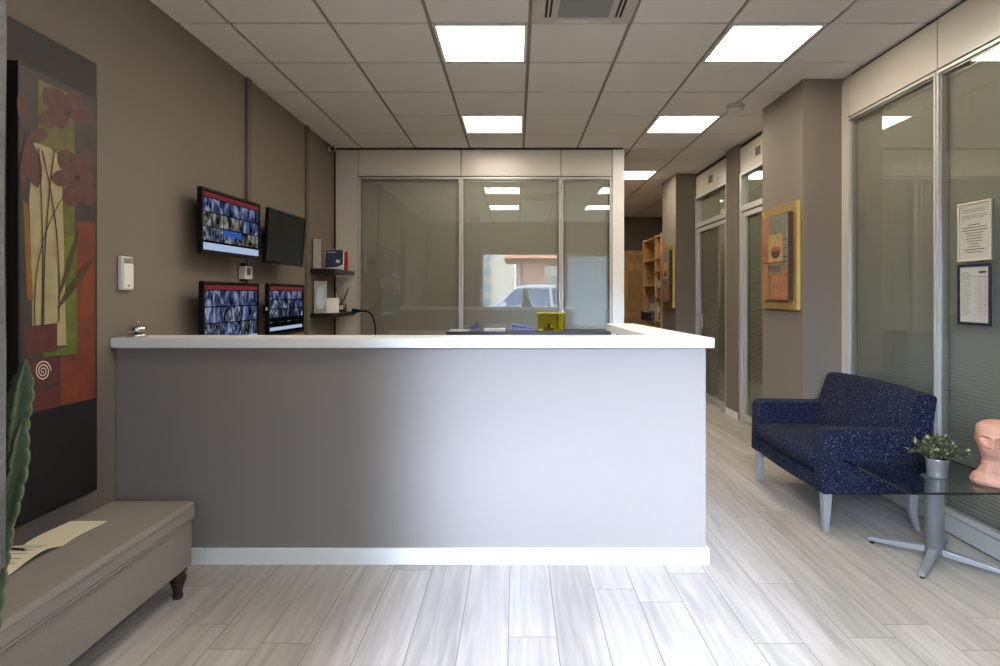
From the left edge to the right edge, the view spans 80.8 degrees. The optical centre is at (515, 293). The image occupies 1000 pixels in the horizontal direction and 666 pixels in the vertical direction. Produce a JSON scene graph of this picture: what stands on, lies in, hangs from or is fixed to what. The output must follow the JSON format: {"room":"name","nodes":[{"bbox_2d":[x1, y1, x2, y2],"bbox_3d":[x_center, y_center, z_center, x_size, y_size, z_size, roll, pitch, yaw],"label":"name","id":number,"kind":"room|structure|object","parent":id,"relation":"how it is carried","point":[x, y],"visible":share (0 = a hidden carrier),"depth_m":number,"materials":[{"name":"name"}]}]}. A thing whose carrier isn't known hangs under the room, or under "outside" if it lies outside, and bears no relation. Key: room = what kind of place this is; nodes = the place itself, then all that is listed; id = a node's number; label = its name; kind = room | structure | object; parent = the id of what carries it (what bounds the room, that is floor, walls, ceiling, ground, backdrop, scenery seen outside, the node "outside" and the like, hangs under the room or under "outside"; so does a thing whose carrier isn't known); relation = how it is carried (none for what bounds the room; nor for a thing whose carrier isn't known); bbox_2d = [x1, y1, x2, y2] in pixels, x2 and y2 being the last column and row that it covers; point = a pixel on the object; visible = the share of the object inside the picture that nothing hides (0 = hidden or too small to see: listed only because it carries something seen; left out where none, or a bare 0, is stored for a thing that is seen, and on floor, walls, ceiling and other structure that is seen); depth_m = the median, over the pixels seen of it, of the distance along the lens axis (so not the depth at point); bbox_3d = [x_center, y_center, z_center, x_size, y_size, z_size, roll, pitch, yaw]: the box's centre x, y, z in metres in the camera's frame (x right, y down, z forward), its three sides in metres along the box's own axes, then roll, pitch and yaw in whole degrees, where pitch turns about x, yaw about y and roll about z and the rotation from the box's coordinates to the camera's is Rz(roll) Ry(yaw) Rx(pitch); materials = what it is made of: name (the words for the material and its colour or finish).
{"room":"office reception area","nodes":[
{"label":"office reception area","id":0,"kind":"room"},
{"bbox_2d":[6,0,333,545],"bbox_3d":[-2.160,-0.137,6.125,0.280,2.993,13.150,0,0,0],"label":"wall","id":1,"kind":"structure","parent":0,"point":[171,110],"depth_m":3.35,"materials":[{"name":"brown paint"}]},
{"bbox_2d":[5,15,96,527],"bbox_3d":[-1.978,-0.081,2.416,0.081,2.019,0.732,0,0,0],"label":"flower painting","id":2,"kind":"object","parent":1,"relation":"attached to","point":[51,119],"visible":0.99,"depth_m":2.46,"materials":[{"name":"multicoloured"}]},
{"bbox_2d":[118,256,133,289],"bbox_3d":[-2.003,-0.106,3.016,0.030,0.172,0.088,0,0,0],"label":"intercom","id":3,"kind":"object","parent":1,"relation":"attached to","point":[125,264],"visible":1,"depth_m":2.99,"materials":[{"name":"white plastic"}]},
{"bbox_2d":[123,258,132,263],"bbox_3d":[-1.993,-0.171,3.016,0.002,0.025,0.072,0,0,0],"label":"display screen","id":4,"kind":"object","parent":3,"relation":"attached to","point":[125,260],"depth_m":3.01,"materials":[{"name":"grey plastic"}]},
{"bbox_2d":[197,186,259,259],"bbox_3d":[-1.944,-0.449,3.908,0.136,0.405,0.731,0,0,3],"label":"wall monitor","id":5,"kind":"object","parent":1,"relation":"attached to","point":[228,225],"visible":1,"depth_m":3.82,"materials":[{"name":"black plastic"}]},
{"bbox_2d":[199,281,258,334],"bbox_3d":[-1.944,0.124,3.906,0.136,0.405,0.730,0,0,1],"label":"wall monitor","id":6,"kind":"object","parent":1,"relation":"attached to","point":[225,308],"visible":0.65,"depth_m":3.84,"materials":[{"name":"black plastic"}]},
{"bbox_2d":[239,263,251,280],"bbox_3d":[-1.993,-0.161,4.330,0.050,0.129,0.120,0,0,0],"label":"thermostat","id":7,"kind":"object","parent":1,"relation":"attached to","point":[245,272],"visible":1,"depth_m":4.29,"materials":[{"name":"white plastic"}]},
{"bbox_2d":[245,77,251,282],"bbox_3d":[-2.009,-0.128,4.408,0.022,2.976,0.070,0,0,0],"label":"trim","id":8,"kind":"structure","parent":1,"relation":"attached to","point":[248,83],"depth_m":4.38,"materials":[{"name":"brown"}]},
{"bbox_2d":[263,283,303,334],"bbox_3d":[-1.919,0.122,4.706,0.178,0.405,0.692,0,0,1],"label":"wall monitor","id":9,"kind":"object","parent":1,"relation":"attached to","point":[283,309],"visible":0.87,"depth_m":4.66,"materials":[{"name":"black plastic"}]},
{"bbox_2d":[262,207,305,266],"bbox_3d":[-1.921,-0.439,4.714,0.206,0.416,0.681,0,0,2],"label":"wall monitor","id":10,"kind":"object","parent":1,"relation":"attached to","point":[283,237],"visible":1,"depth_m":4.65,"materials":[{"name":"black plastic"}]},
{"bbox_2d":[305,125,308,334],"bbox_3d":[-2.009,-0.128,5.646,0.022,2.976,0.070,0,0,0],"label":"trim","id":11,"kind":"structure","parent":1,"relation":"attached to","point":[306,126],"depth_m":5.62,"materials":[{"name":"brown"}]},
{"bbox_2d":[328,146,335,151],"bbox_3d":[-1.974,-1.556,6.290,0.081,0.090,0.158,0,0,-16],"label":"security camera","id":12,"kind":"object","parent":1,"relation":"attached to","point":[332,148],"visible":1,"depth_m":6.23,"materials":[{"name":"white plastic"}]},
{"bbox_2d":[310,269,354,274],"bbox_3d":[-1.897,-0.228,6.105,0.244,0.042,0.710,0,0,0],"label":"wall shelf","id":13,"kind":"object","parent":1,"relation":"attached to","point":[317,271],"visible":1,"depth_m":5.87,"materials":[{"name":"black wood"}]},
{"bbox_2d":[313,238,321,268],"bbox_3d":[-1.968,-0.400,5.812,0.084,0.301,0.021,0,-1,-20],"label":"brochure","id":14,"kind":"object","parent":13,"relation":"on","point":[317,242],"visible":1,"depth_m":5.80,"materials":[{"name":"white paper"}]},
{"bbox_2d":[325,249,343,269],"bbox_3d":[-1.871,-0.352,6.054,0.185,0.214,0.072,0,0,-7],"label":"box","id":15,"kind":"object","parent":13,"relation":"on","point":[334,258],"visible":0.8,"depth_m":6.03,"materials":[{"name":"blue cardboard"}]},
{"bbox_2d":[344,251,347,269],"bbox_3d":[-1.822,-0.350,6.237,0.069,0.201,0.031,0,-2,-6],"label":"book","id":16,"kind":"object","parent":13,"relation":"on","point":[345,252],"visible":0.48,"depth_m":6.22,"materials":[{"name":"red paper"}]},
{"bbox_2d":[310,311,354,317],"bbox_3d":[-1.897,0.210,6.105,0.244,0.042,0.710,0,0,0],"label":"wall shelf","id":17,"kind":"object","parent":1,"relation":"attached to","point":[348,313],"visible":0.86,"depth_m":5.75,"materials":[{"name":"black wood"}]},
{"bbox_2d":[314,281,326,312],"bbox_3d":[-1.937,0.031,5.817,0.119,0.317,0.039,0,0,-17],"label":"picture frame","id":18,"kind":"object","parent":17,"relation":"on","point":[320,287],"visible":0.98,"depth_m":5.80,"materials":[{"name":"white"}]},
{"bbox_2d":[327,298,338,312],"bbox_3d":[-1.867,0.114,5.922,0.150,0.149,0.115,0,0,-20],"label":"tent card","id":19,"kind":"object","parent":17,"relation":"on","point":[332,303],"visible":0.71,"depth_m":5.90,"materials":[{"name":"white paper"}]},
{"bbox_2d":[335,287,349,311],"bbox_3d":[-1.842,0.056,6.243,0.125,0.265,0.099,0,0,28],"label":"reed diffuser","id":20,"kind":"object","parent":17,"relation":"on","point":[342,306],"visible":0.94,"depth_m":6.23,"materials":[{"name":"orange glass"}]},
{"bbox_2d":[352,309,375,334],"bbox_3d":[-1.644,0.386,6.382,0.319,0.450,0.065,0,0,20],"label":"lead","id":21,"kind":"object","parent":17,"relation":"hanging from","point":[355,311],"visible":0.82,"depth_m":6.39,"materials":[{"name":"black plastic"}]},
{"bbox_2d":[336,150,357,334],"bbox_3d":[-1.874,-0.119,6.530,0.248,2.958,0.060,0,0,0],"label":"trim","id":22,"kind":"structure","parent":1,"relation":"attached to","point":[346,160],"depth_m":6.50,"materials":[{"name":"beige paint"}]},
{"bbox_2d":[334,148,622,334],"bbox_3d":[-0.417,-0.130,6.532,3.206,2.980,0.035,0,0,0],"label":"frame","id":23,"kind":"structure","parent":1,"relation":"attached to","point":[336,148],"depth_m":6.52,"materials":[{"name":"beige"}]},
{"bbox_2d":[358,150,460,334],"bbox_3d":[-1.179,-0.130,6.527,1.140,2.980,0.070,0,0,0],"label":"glass partition","id":24,"kind":"structure","parent":23,"relation":"attached to","point":[409,201],"depth_m":6.55,"materials":[{"name":"beige"}]},
{"bbox_2d":[461,150,560,328],"bbox_3d":[-0.055,-0.130,6.527,1.107,2.980,0.070,0,0,0],"label":"glass partition","id":25,"kind":"structure","parent":23,"relation":"attached to","point":[511,199],"depth_m":6.55,"materials":[{"name":"beige"}]},
{"bbox_2d":[561,150,611,334],"bbox_3d":[0.781,-0.130,6.527,0.565,2.980,0.070,0,0,0],"label":"glass partition","id":26,"kind":"structure","parent":23,"relation":"attached to","point":[586,175],"depth_m":6.55,"materials":[{"name":"beige"}]},
{"bbox_2d":[339,301,346,311],"bbox_3d":[-1.847,0.130,6.250,0.092,0.117,0.092,0,0,0],"label":"bottle","id":27,"kind":"object","parent":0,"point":[342,306],"depth_m":6.21,"materials":[{"name":"clear glass"}]},
{"bbox_2d":[68,358,999,665],"bbox_3d":[1.650,1.420,6.125,7.900,0.120,13.150,0,0,0],"label":"floor","id":28,"kind":"structure","parent":0,"point":[775,588],"depth_m":2.57,"materials":[{"name":"grey wood"}]},
{"bbox_2d":[0,359,34,629],"bbox_3d":[-0.985,0.737,1.020,0.299,1.247,0.299,0,0,-25],"label":"potted cactus","id":29,"kind":"object","parent":28,"relation":"on","point":[19,408],"visible":0.77,"depth_m":1.00,"materials":[{"name":"green plant"}]},
{"bbox_2d":[0,501,195,665],"bbox_3d":[-1.646,1.147,1.975,0.399,0.425,1.402,0,0,0],"label":"storage bench","id":30,"kind":"object","parent":28,"relation":"on","point":[60,602],"visible":1,"depth_m":2.09,"materials":[{"name":"grey fabric"}]},
{"bbox_2d":[7,521,106,574],"bbox_3d":[-1.752,0.920,2.169,0.155,0.025,0.472,0,0,0],"label":"booklet","id":31,"kind":"object","parent":30,"relation":"on","point":[59,536],"visible":0.84,"depth_m":2.21,"materials":[{"name":"beige paper"}]},
{"bbox_2d":[11,547,28,550],"bbox_3d":[-1.776,0.904,2.083,0.110,0.008,0.008,0,0,10],"label":"pen","id":32,"kind":"object","parent":31,"relation":"on","point":[13,548],"visible":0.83,"depth_m":2.08,"materials":[{"name":"black plastic"}]},
{"bbox_2d":[111,323,713,564],"bbox_3d":[-0.515,0.789,3.640,3.006,1.141,1.440,0,0,0],"label":"reception desk","id":33,"kind":"object","parent":28,"relation":"on","point":[287,449],"depth_m":2.96,"materials":[{"name":"grey paint"}]},
{"bbox_2d":[126,321,147,336],"bbox_3d":[-1.937,0.178,3.000,0.096,0.080,0.096,0,0,0],"label":"bell","id":34,"kind":"object","parent":33,"relation":"on","point":[136,328],"visible":1,"depth_m":2.97,"materials":[{"name":"silver metal"}]},
{"bbox_2d":[111,323,713,347],"bbox_3d":[-0.515,0.244,3.640,3.006,0.050,1.440,0,0,0],"label":"countertop","id":35,"kind":"structure","parent":33,"relation":"on","point":[631,335],"depth_m":2.92,"materials":[{"name":"white laminate"}]},
{"bbox_2d":[446,329,610,334],"bbox_3d":[0.127,0.872,6.176,1.672,0.977,0.487,0,0,0],"label":"desk","id":36,"kind":"object","parent":28,"relation":"on","point":[507,331],"visible":0.09,"depth_m":5.95,"materials":[{"name":"black"}]},
{"bbox_2d":[449,329,468,330],"bbox_3d":[-0.585,0.377,6.099,0.211,0.012,0.206,0,0,0],"label":"paper stack","id":37,"kind":"object","parent":36,"relation":"on","point":[450,329],"visible":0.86,"depth_m":6.00,"materials":[{"name":"white paper"}]},
{"bbox_2d":[467,322,479,330],"bbox_3d":[-0.441,0.338,6.100,0.130,0.089,0.042,0,0,0],"label":"stapler","id":38,"kind":"object","parent":36,"relation":"on","point":[471,328],"visible":0.91,"depth_m":6.08,"materials":[{"name":"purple plastic"}]},
{"bbox_2d":[483,328,505,330],"bbox_3d":[-0.222,0.369,6.099,0.224,0.026,0.208,0,0,0],"label":"paper sheets","id":39,"kind":"object","parent":36,"relation":"on","point":[485,329],"visible":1,"depth_m":6.00,"materials":[{"name":"white paper"}]},
{"bbox_2d":[511,323,535,330],"bbox_3d":[0.077,0.342,6.115,0.256,0.078,0.170,0,0,0],"label":"wedge","id":40,"kind":"object","parent":36,"relation":"on","point":[515,327],"visible":1,"depth_m":6.03,"materials":[{"name":"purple plastic"}]},
{"bbox_2d":[537,312,564,330],"bbox_3d":[0.364,0.287,6.120,0.285,0.191,0.208,0,0,0],"label":"box","id":41,"kind":"object","parent":36,"relation":"on","point":[563,313],"visible":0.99,"depth_m":6.08,"materials":[{"name":"plastic"}]},
{"bbox_2d":[544,323,553,329],"bbox_3d":[0.344,0.342,6.120,0.110,0.068,0.110,0,0,0],"label":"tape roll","id":42,"kind":"object","parent":41,"relation":"in","point":[548,327],"visible":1,"depth_m":6.08,"materials":[{"name":"yellow plastic"}]},
{"bbox_2d":[624,250,642,324],"bbox_3d":[2.210,0.239,12.132,1.050,2.242,0.507,0,0,0],"label":"tall cabinet","id":43,"kind":"object","parent":28,"relation":"on","point":[633,259],"visible":0.29,"depth_m":11.91,"materials":[{"name":"brown wood"}]},
{"bbox_2d":[643,232,661,328],"bbox_3d":[2.312,0.228,9.245,0.365,2.265,1.230,0,0,0],"label":"bookcase","id":44,"kind":"object","parent":28,"relation":"on","point":[652,248],"visible":0.29,"depth_m":9.83,"materials":[{"name":"brown wood"}]},
{"bbox_2d":[641,312,651,320],"bbox_3d":[2.119,0.360,9.560,0.069,0.129,0.480,0,0,0],"label":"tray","id":45,"kind":"object","parent":44,"relation":"on","point":[646,316],"visible":1,"depth_m":9.38,"materials":[{"name":"black plastic"}]},
{"bbox_2d":[647,277,654,284],"bbox_3d":[2.280,-0.213,9.575,0.220,0.129,0.270,0,0,0],"label":"cardboard box","id":46,"kind":"object","parent":44,"relation":"on","point":[651,280],"visible":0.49,"depth_m":9.45,"materials":[{"name":"brown cardboard"}]},
{"bbox_2d":[651,299,652,320],"bbox_3d":[2.294,0.250,9.338,0.272,0.349,0.075,0,0,0],"label":"binder","id":47,"kind":"object","parent":44,"relation":"on","point":[651,299],"visible":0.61,"depth_m":9.30,"materials":[{"name":"grey"}]},
{"bbox_2d":[657,302,659,319],"bbox_3d":[2.294,0.263,8.935,0.272,0.269,0.070,0,0,0],"label":"binder","id":48,"kind":"object","parent":44,"relation":"on","point":[657,302],"visible":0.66,"depth_m":8.91,"materials":[{"name":"grey"}]},
{"bbox_2d":[726,144,757,419],"bbox_3d":[2.507,-0.130,6.515,0.225,2.980,0.350,0,0,0],"label":"wall pier","id":49,"kind":"object","parent":28,"relation":"on","point":[732,155],"visible":0.48,"depth_m":6.46,"materials":[{"name":"brown paint"}]},
{"bbox_2d":[695,155,725,409],"bbox_3d":[2.432,-0.130,7.295,0.131,2.980,1.206,0,0,0],"label":"door","id":50,"kind":"structure","parent":49,"relation":"attached to","point":[712,179],"depth_m":7.35,"materials":[{"name":"beige"}]},
{"bbox_2d":[708,174,712,183],"bbox_3d":[2.416,-1.430,7.300,0.007,0.100,0.150,0,0,0],"label":"vent grille","id":51,"kind":"object","parent":50,"relation":"attached to","point":[710,176],"depth_m":7.28,"materials":[{"name":"beige metal"}]},
{"bbox_2d":[702,189,724,220],"bbox_3d":[2.490,-1.094,7.295,0.015,0.309,1.066,0,0,0],"label":"transom window","id":52,"kind":"structure","parent":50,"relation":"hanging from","point":[714,205],"depth_m":7.38,"materials":[{"name":"green"}]},
{"bbox_2d":[702,226,724,399],"bbox_3d":[2.470,0.230,7.295,0.015,2.061,0.954,0,0,0],"label":"blind","id":53,"kind":"object","parent":50,"relation":"hanging from","point":[713,242],"depth_m":7.29,"materials":[{"name":"green"}]},
{"bbox_2d":[725,407,737,419],"bbox_3d":[2.389,1.323,6.510,0.012,0.075,0.350,0,0,0],"label":"baseboard","id":54,"kind":"object","parent":49,"relation":"attached to","point":[728,411],"visible":1,"depth_m":6.49,"materials":[{"name":"white wood"}]},
{"bbox_2d":[739,131,761,424],"bbox_3d":[2.432,-0.130,5.789,0.131,2.980,1.098,0,0,0],"label":"door","id":55,"kind":"structure","parent":49,"relation":"attached to","point":[751,150],"depth_m":6.17,"materials":[{"name":"beige"}]},
{"bbox_2d":[749,171,761,202],"bbox_3d":[2.490,-1.094,5.789,0.015,0.309,0.958,0,0,0],"label":"transom window","id":56,"kind":"structure","parent":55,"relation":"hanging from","point":[755,181],"depth_m":6.10,"materials":[{"name":"green"}]},
{"bbox_2d":[749,214,761,413],"bbox_3d":[2.470,0.230,5.789,0.015,2.061,0.846,0,0,0],"label":"blind","id":57,"kind":"object","parent":55,"relation":"hanging from","point":[755,223],"depth_m":6.05,"materials":[{"name":"green"}]},
{"bbox_2d":[755,144,761,156],"bbox_3d":[2.416,-1.430,5.860,0.007,0.100,0.150,0,0,0],"label":"vent grille","id":58,"kind":"object","parent":55,"relation":"attached to","point":[758,147],"depth_m":5.84,"materials":[{"name":"beige metal"}]},
{"bbox_2d":[752,372,936,531],"bbox_3d":[2.037,0.958,3.820,0.692,0.804,1.020,0,0,0],"label":"loveseat","id":59,"kind":"object","parent":28,"relation":"on","point":[866,423],"visible":0.95,"depth_m":3.40,"materials":[{"name":"blue fabric"}]},
{"bbox_2d":[756,423,819,468],"bbox_3d":[1.908,0.968,3.820,0.434,0.126,0.778,0,0,0],"label":"seat cushion","id":60,"kind":"object","parent":59,"relation":"on","point":[794,442],"depth_m":3.79,"materials":[{"name":"blue fabric"}]},
{"bbox_2d":[847,16,940,518],"bbox_3d":[2.477,-0.130,3.873,0.070,2.980,0.915,0,0,0],"label":"glass partition","id":61,"kind":"structure","parent":28,"relation":"on","point":[892,97],"depth_m":3.87,"materials":[{"name":"beige"}]},
{"bbox_2d":[855,82,932,434],"bbox_3d":[2.499,-0.027,3.873,0.026,2.476,0.855,0,0,0],"label":"blind","id":62,"kind":"object","parent":61,"relation":"attached to","point":[894,144],"depth_m":3.86,"materials":[{"name":"beige fabric"}]},
{"bbox_2d":[844,460,999,578],"bbox_3d":[2.134,1.143,3.009,0.599,0.435,0.553,0,0,0],"label":"glass table","id":63,"kind":"object","parent":28,"relation":"on","point":[935,539],"visible":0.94,"depth_m":2.97,"materials":[{"name":"silver"}]},
{"bbox_2d":[905,432,970,478],"bbox_3d":[2.138,0.816,2.970,0.266,0.217,0.236,0,0,-12],"label":"potted plant","id":64,"kind":"object","parent":63,"relation":"on","point":[937,455],"visible":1,"depth_m":2.94,"materials":[{"name":"green plant"}]},
{"bbox_2d":[969,419,999,487],"bbox_3d":[2.325,0.769,2.863,0.200,0.309,0.186,0,0,-8],"label":"bust","id":65,"kind":"object","parent":63,"relation":"on","point":[987,432],"visible":1,"depth_m":2.83,"materials":[{"name":"ceramic"}]},
{"bbox_2d":[936,0,999,560],"bbox_3d":[2.477,-0.130,2.917,0.070,2.980,0.995,0,0,0],"label":"glass partition","id":66,"kind":"structure","parent":28,"relation":"on","point":[968,32],"depth_m":3.22,"materials":[{"name":"beige"}]},
{"bbox_2d":[150,0,962,216],"bbox_3d":[1.650,-1.720,6.125,7.900,0.200,13.150,0,0,0],"label":"ceiling","id":67,"kind":"structure","parent":0,"point":[357,73],"depth_m":4.25,"materials":[{"name":"white tile"}]},
{"bbox_2d":[0,0,6,572],"bbox_3d":[-0.845,-0.605,0.837,0.200,2.029,0.096,0,0,0],"label":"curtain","id":68,"kind":"object","parent":67,"relation":"hanging from","point":[3,14],"visible":1,"depth_m":0.88,"materials":[{"name":"grey fabric"}]},
{"bbox_2d":[432,22,527,62],"bbox_3d":[-0.217,-1.625,3.814,0.574,0.015,0.574,0,0,0],"label":"recessed light","id":69,"kind":"object","parent":67,"relation":"in","point":[458,42],"visible":1,"depth_m":3.77,"materials":[{"name":"white plastic"}]},
{"bbox_2d":[460,115,523,132],"bbox_3d":[-0.217,-1.625,5.614,0.574,0.015,0.574,0,0,0],"label":"recessed light","id":70,"kind":"object","parent":67,"relation":"in","point":[471,123],"visible":1,"depth_m":5.58,"materials":[{"name":"white plastic"}]},
{"bbox_2d":[531,0,637,23],"bbox_3d":[0.383,-1.606,3.214,0.588,0.052,0.588,0,0,0],"label":"air conditioner","id":71,"kind":"object","parent":67,"relation":"attached to","point":[543,11],"visible":1,"depth_m":3.30,"materials":[{"name":"grey metal"}]},
{"bbox_2d":[558,0,613,17],"bbox_3d":[0.383,-1.585,3.214,0.288,0.009,0.288,0,0,0],"label":"grille","id":72,"kind":"object","parent":71,"relation":"attached to","point":[566,8],"depth_m":3.25,"materials":[{"name":"grey metal"}]},
{"bbox_2d":[624,171,657,179],"bbox_3d":[1.583,-1.625,8.014,0.574,0.015,0.574,0,0,0],"label":"recessed light","id":73,"kind":"object","parent":67,"relation":"in","point":[628,175],"visible":0.59,"depth_m":8.03,"materials":[{"name":"white plastic"}]},
{"bbox_2d":[645,115,721,132],"bbox_3d":[1.583,-1.625,5.614,0.574,0.015,0.574,0,0,0],"label":"recessed light","id":74,"kind":"object","parent":67,"relation":"in","point":[662,123],"visible":1,"depth_m":5.58,"materials":[{"name":"white plastic"}]},
{"bbox_2d":[726,103,744,112],"bbox_3d":[1.887,-1.589,5.045,0.160,0.055,0.160,0,0,0],"label":"smoke detector","id":75,"kind":"object","parent":67,"relation":"attached to","point":[735,107],"visible":1,"depth_m":5.00,"materials":[{"name":"white plastic"}]},
{"bbox_2d":[702,22,826,62],"bbox_3d":[1.583,-1.625,3.814,0.574,0.015,0.574,0,0,0],"label":"recessed light","id":76,"kind":"object","parent":67,"relation":"in","point":[741,42],"visible":1,"depth_m":3.77,"materials":[{"name":"white plastic"}]},
{"bbox_2d":[662,174,710,393],"bbox_3d":[2.385,-0.130,8.260,0.470,2.980,0.720,0,0,0],"label":"wall pillar","id":77,"kind":"structure","parent":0,"point":[679,191],"depth_m":7.90,"materials":[{"name":"brown paint"}]},
{"bbox_2d":[661,244,674,307],"bbox_3d":[2.117,-0.244,8.230,0.064,0.867,0.600,0,0,0],"label":"framed painting","id":78,"kind":"object","parent":77,"relation":"attached to","point":[668,252],"visible":1,"depth_m":8.10,"materials":[{"name":"yellow wood"}]},
{"bbox_2d":[624,217,761,357],"bbox_3d":[1.790,-0.137,12.550,7.620,2.993,0.300,0,0,0],"label":"wall","id":79,"kind":"structure","parent":0,"point":[636,229],"depth_m":12.40,"materials":[{"name":"brown paint"}]},
{"bbox_2d":[762,79,863,398],"bbox_3d":[2.390,-0.130,4.785,0.460,2.980,0.730,0,0,0],"label":"wall column","id":80,"kind":"structure","parent":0,"point":[802,128],"depth_m":4.42,"materials":[{"name":"brown paint"}]},
{"bbox_2d":[762,200,799,309],"bbox_3d":[2.127,-0.296,4.772,0.064,0.836,0.635,0,0,0],"label":"framed painting","id":81,"kind":"object","parent":80,"relation":"attached to","point":[780,224],"visible":1,"depth_m":4.66,"materials":[{"name":"yellow wood"}]},
{"bbox_2d":[842,78,849,373],"bbox_3d":[2.480,-0.119,4.376,0.060,2.958,0.084,0,0,0],"label":"trim","id":82,"kind":"structure","parent":80,"relation":"attached to","point":[845,84],"depth_m":4.38,"materials":[{"name":"beige metal"}]},
{"bbox_2d":[864,167,999,410],"bbox_3d":[5.550,-0.137,6.075,0.100,2.993,12.650,0,0,0],"label":"wall","id":83,"kind":"structure","parent":0,"point":[949,167],"depth_m":7.45,"materials":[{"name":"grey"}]},
{"bbox_3d":[1.145,-0.130,9.490,0.090,2.980,5.820,0,0,0],"label":"wall","id":84,"kind":"structure","parent":0,"visible":0},
{"bbox_2d":[612,150,623,334],"bbox_3d":[1.131,-0.119,6.554,0.130,2.958,0.132,0,0,0],"label":"trim","id":85,"kind":"structure","parent":84,"relation":"attached to","point":[617,155],"depth_m":6.49,"materials":[{"name":"white laminate"}]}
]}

